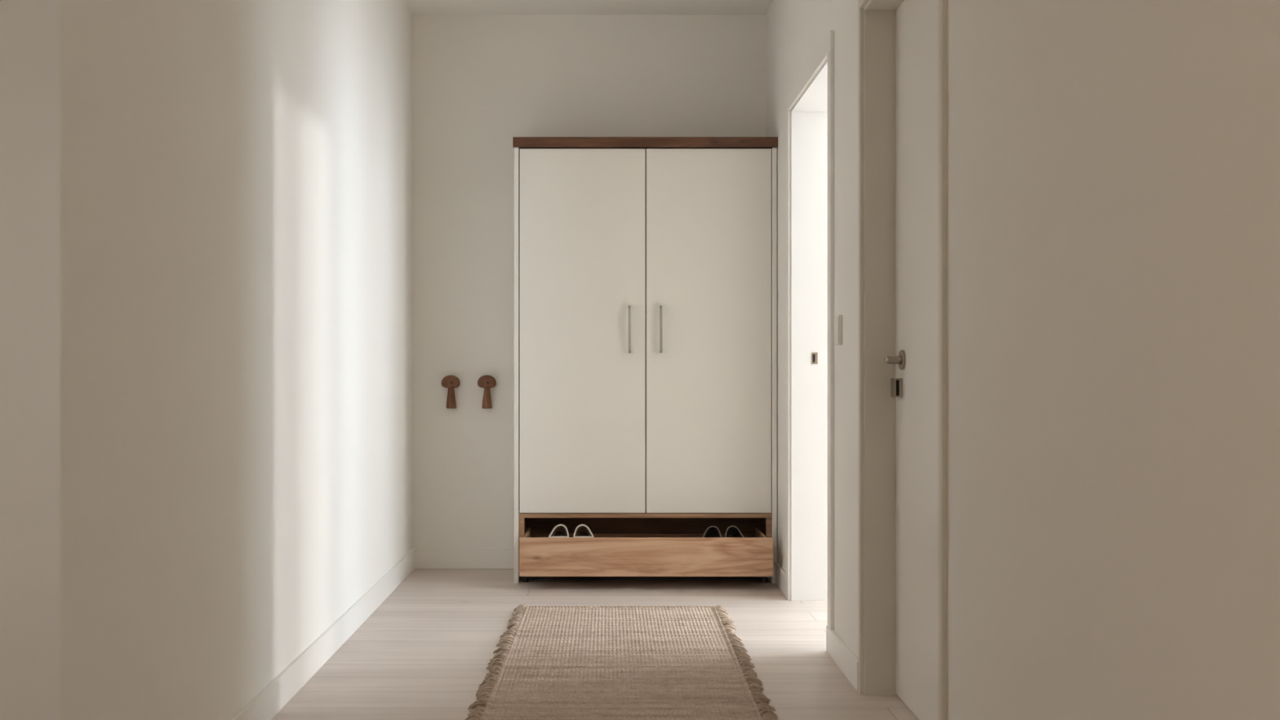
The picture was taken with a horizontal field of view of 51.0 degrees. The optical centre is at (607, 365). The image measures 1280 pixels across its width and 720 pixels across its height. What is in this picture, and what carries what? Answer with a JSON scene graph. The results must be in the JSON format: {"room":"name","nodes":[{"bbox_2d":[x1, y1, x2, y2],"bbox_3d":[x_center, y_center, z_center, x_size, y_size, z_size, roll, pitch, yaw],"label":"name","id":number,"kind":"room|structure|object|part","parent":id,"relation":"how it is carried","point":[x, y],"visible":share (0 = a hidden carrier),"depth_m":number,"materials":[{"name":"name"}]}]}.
{"room":"home hallway","nodes":[
{"label":"home hallway","id":0,"kind":"room"},
{"bbox_2d":[60,0,412,719],"bbox_3d":[-1.012,-0.363,2.000,0.100,2.726,9.400,0,0,0],"label":"wall","id":1,"kind":"structure","parent":0,"point":[236,175],"depth_m":3.36,"materials":[{"name":"white paint"}]},
{"bbox_2d":[0,0,60,719],"bbox_3d":[-0.947,-0.363,1.742,0.030,2.726,1.085,0,0,0],"label":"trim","id":2,"kind":"structure","parent":1,"relation":"attached to","point":[30,29],"depth_m":2.16,"materials":[{"name":"white paint"}]},
{"bbox_2d":[231,549,414,719],"bbox_3d":[-0.956,0.951,4.443,0.013,0.098,4.286,0,0,0],"label":"baseboard","id":3,"kind":"structure","parent":1,"relation":"attached to","point":[275,695],"depth_m":4.44,"materials":[{"name":"white paint"}]},
{"bbox_2d":[404,0,773,14],"bbox_3d":[1.469,-1.776,2.750,5.062,0.100,10.900,0,0,0],"label":"ceiling","id":4,"kind":"structure","parent":0,"point":[415,6],"depth_m":6.46,"materials":[{"name":"paint"}]},
{"bbox_2d":[412,14,766,548],"bbox_3d":[-0.091,-0.363,6.650,1.741,2.726,0.100,0,0,0],"label":"wall","id":5,"kind":"structure","parent":0,"point":[480,82],"depth_m":6.60,"materials":[{"name":"white paint"}]},
{"bbox_2d":[440,375,460,408],"bbox_3d":[-0.770,0.130,6.573,0.092,0.164,0.053,0,0,0],"label":"wall hook","id":6,"kind":"object","parent":5,"relation":"attached to","point":[451,382],"visible":1,"depth_m":6.55,"materials":[{"name":"brown wood"}]},
{"bbox_3d":[-0.769,0.156,6.578,0.050,0.111,0.044,0,0,0],"label":"stem","id":7,"kind":"part","parent":6,"relation":"part of","materials":[{"name":"brown wood"}]},
{"bbox_2d":[412,548,514,568],"bbox_3d":[-0.091,0.951,6.593,1.741,0.098,0.014,0,0,0],"label":"baseboard","id":8,"kind":"structure","parent":5,"relation":"attached to","point":[424,558],"depth_m":6.59,"materials":[{"name":"white paint"}]},
{"bbox_2d":[477,375,496,408],"bbox_3d":[-0.593,0.130,6.573,0.092,0.164,0.053,0,0,0],"label":"wall hook","id":9,"kind":"object","parent":5,"relation":"attached to","point":[486,382],"visible":1,"depth_m":6.55,"materials":[{"name":"brown wood"}]},
{"bbox_3d":[-0.594,0.156,6.578,0.050,0.111,0.044,0,0,0],"label":"stem","id":10,"kind":"part","parent":9,"relation":"part of","materials":[{"name":"brown wood"}]},
{"bbox_2d":[271,568,919,719],"bbox_3d":[1.469,1.030,2.750,5.062,0.060,10.900,0,0,0],"label":"floor","id":11,"kind":"structure","parent":0,"point":[425,652],"depth_m":4.80,"materials":[{"name":"beige wood"}]},
{"bbox_2d":[464,604,777,719],"bbox_3d":[0.040,0.986,4.242,0.907,0.028,2.514,0,0,0],"label":"rug","id":12,"kind":"object","parent":11,"relation":"on","point":[580,662],"visible":1,"depth_m":4.37,"materials":[{"name":"fabric"}]},
{"bbox_2d":[512,137,777,583],"bbox_3d":[0.171,-0.023,6.260,1.214,2.046,0.610,0,0,0],"label":"wardrobe","id":13,"kind":"object","parent":11,"relation":"on","point":[646,268],"visible":1,"depth_m":6.15,"materials":[{"name":"white wood"}]},
{"bbox_3d":[-0.420,0.000,6.357,0.021,2.000,0.415,0,0,0],"label":"panel","id":14,"kind":"part","parent":13,"relation":"part of","materials":[{"name":"beige paint"}]},
{"bbox_2d":[548,524,568,537],"bbox_3d":[-0.223,0.826,6.083,0.097,0.196,0.204,0,0,0],"label":"shoe","id":15,"kind":"object","parent":13,"relation":"in","point":[559,531],"visible":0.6,"depth_m":6.15,"materials":[{"name":"white fabric"}]},
{"bbox_3d":[-0.117,-0.159,6.160,0.576,1.671,0.020,0,0,0],"label":"door","id":16,"kind":"part","parent":13,"relation":"part of","materials":[{"name":"beige paint"}]},
{"bbox_2d":[573,524,593,537],"bbox_3d":[-0.113,0.826,6.083,0.097,0.196,0.204,0,0,0],"label":"shoe","id":17,"kind":"object","parent":13,"relation":"in","point":[581,531],"visible":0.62,"depth_m":6.15,"materials":[{"name":"white fabric"}]},
{"bbox_3d":[0.099,-0.165,6.130,0.012,0.217,0.040,0,0,0],"label":"handle","id":18,"kind":"part","parent":13,"relation":"part of","materials":[{"name":"silver metal"}]},
{"bbox_3d":[0.166,0.865,6.349,1.062,0.136,0.012,0,0,0],"label":"drawer","id":19,"kind":"part","parent":13,"relation":"part of","materials":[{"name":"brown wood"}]},
{"bbox_3d":[0.171,-0.025,6.561,1.162,1.950,0.008,0,0,0],"label":"panel","id":20,"kind":"part","parent":13,"relation":"part of","materials":[{"name":"brown wood"}]},
{"bbox_3d":[0.166,0.851,6.165,1.090,0.164,0.380,0,0,0],"label":"drawer","id":21,"kind":"part","parent":13,"relation":"part of","materials":[{"name":"brown wood"}]},
{"bbox_3d":[0.171,0.690,6.167,1.160,0.020,0.026,0,0,0],"label":"niche rail","id":22,"kind":"part","parent":13,"relation":"part of","materials":[{"name":"brown wood"}]},
{"bbox_3d":[0.170,0.853,5.965,1.126,0.172,0.020,0,0,0],"label":"drawer","id":23,"kind":"part","parent":13,"relation":"part of","materials":[{"name":"brown wood"}]},
{"bbox_3d":[0.242,-0.165,6.130,0.012,0.217,0.040,0,0,0],"label":"handle","id":24,"kind":"part","parent":13,"relation":"part of","materials":[{"name":"silver metal"}]},
{"bbox_3d":[0.462,-0.159,6.160,0.572,1.671,0.020,0,0,0],"label":"door","id":25,"kind":"part","parent":13,"relation":"part of","materials":[{"name":"beige paint"}]},
{"bbox_2d":[702,525,721,537],"bbox_3d":[0.476,0.830,6.080,0.094,0.189,0.198,0,0,0],"label":"shoe","id":26,"kind":"object","parent":13,"relation":"in","point":[711,531],"visible":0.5,"depth_m":6.15,"materials":[{"name":"black leather"}]},
{"bbox_2d":[724,525,743,537],"bbox_3d":[0.575,0.830,6.080,0.094,0.189,0.198,0,0,0],"label":"shoe","id":27,"kind":"object","parent":13,"relation":"in","point":[731,531],"visible":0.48,"depth_m":6.15,"materials":[{"name":"black leather"}]},
{"bbox_3d":[0.764,0.000,6.357,0.023,2.000,0.415,0,0,0],"label":"panel","id":28,"kind":"part","parent":13,"relation":"part of","materials":[{"name":"beige paint"}]},
{"bbox_2d":[766,0,1279,719],"bbox_3d":[0.879,-0.363,2.750,0.200,2.726,10.900,0,0,0],"label":"wall","id":29,"kind":"structure","parent":0,"point":[1113,166],"depth_m":2.15,"materials":[{"name":"white paint"}]},
{"bbox_2d":[791,61,827,600],"bbox_3d":[0.879,-0.040,5.195,0.200,2.080,1.010,0,0,0],"label":"door","id":30,"kind":"structure","parent":29,"relation":"in","point":[809,117],"depth_m":5.70,"materials":[{"name":"white paint"}]},
{"bbox_3d":[0.878,-0.030,5.696,0.025,0.050,0.002,0,0,0],"label":"strike plate","id":31,"kind":"part","parent":30,"relation":"part of","materials":[{"name":"metal"}]},
{"bbox_2d":[786,30,834,629],"bbox_3d":[0.772,-0.077,5.195,0.013,2.154,1.158,0,0,0],"label":"trim","id":32,"kind":"structure","parent":29,"relation":"attached to","point":[826,50],"depth_m":4.65,"materials":[{"name":"white paint"}]},
{"bbox_2d":[775,561,857,691],"bbox_3d":[0.771,0.951,1.993,0.016,0.098,9.186,0,0,0],"label":"baseboard","id":33,"kind":"structure","parent":29,"relation":"attached to","point":[839,651],"depth_m":4.43,"materials":[{"name":"white paint"}]},
{"bbox_2d":[834,315,842,345],"bbox_3d":[0.772,-0.118,4.501,0.014,0.100,0.098,0,0,0],"label":"light switch","id":34,"kind":"object","parent":29,"relation":"attached to","point":[837,318],"visible":1,"depth_m":4.46,"materials":[{"name":"white plastic"}]},
{"bbox_2d":[864,0,903,694],"bbox_3d":[0.879,-0.040,3.593,0.200,2.080,0.954,0,0,0],"label":"trim","id":35,"kind":"structure","parent":29,"relation":"attached to","point":[879,15],"depth_m":4.07,"materials":[{"name":"beige paint"}]},
{"bbox_2d":[857,0,946,719],"bbox_3d":[0.772,-0.059,3.593,0.013,2.118,1.030,0,0,0],"label":"trim","id":36,"kind":"structure","parent":29,"relation":"attached to","point":[861,3],"depth_m":3.09,"materials":[{"name":"beige paint"}]},
{"bbox_2d":[884,0,938,719],"bbox_3d":[0.865,-0.041,3.593,0.095,2.070,0.946,0,0,0],"label":"door","id":37,"kind":"structure","parent":29,"relation":"in","point":[914,388],"depth_m":3.77,"materials":[{"name":"paint"}]},
{"bbox_3d":[0.841,-0.016,3.955,0.048,0.030,0.030,0,0,-4],"label":"knob","id":38,"kind":"part","parent":37,"relation":"part of","materials":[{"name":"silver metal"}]}
]}

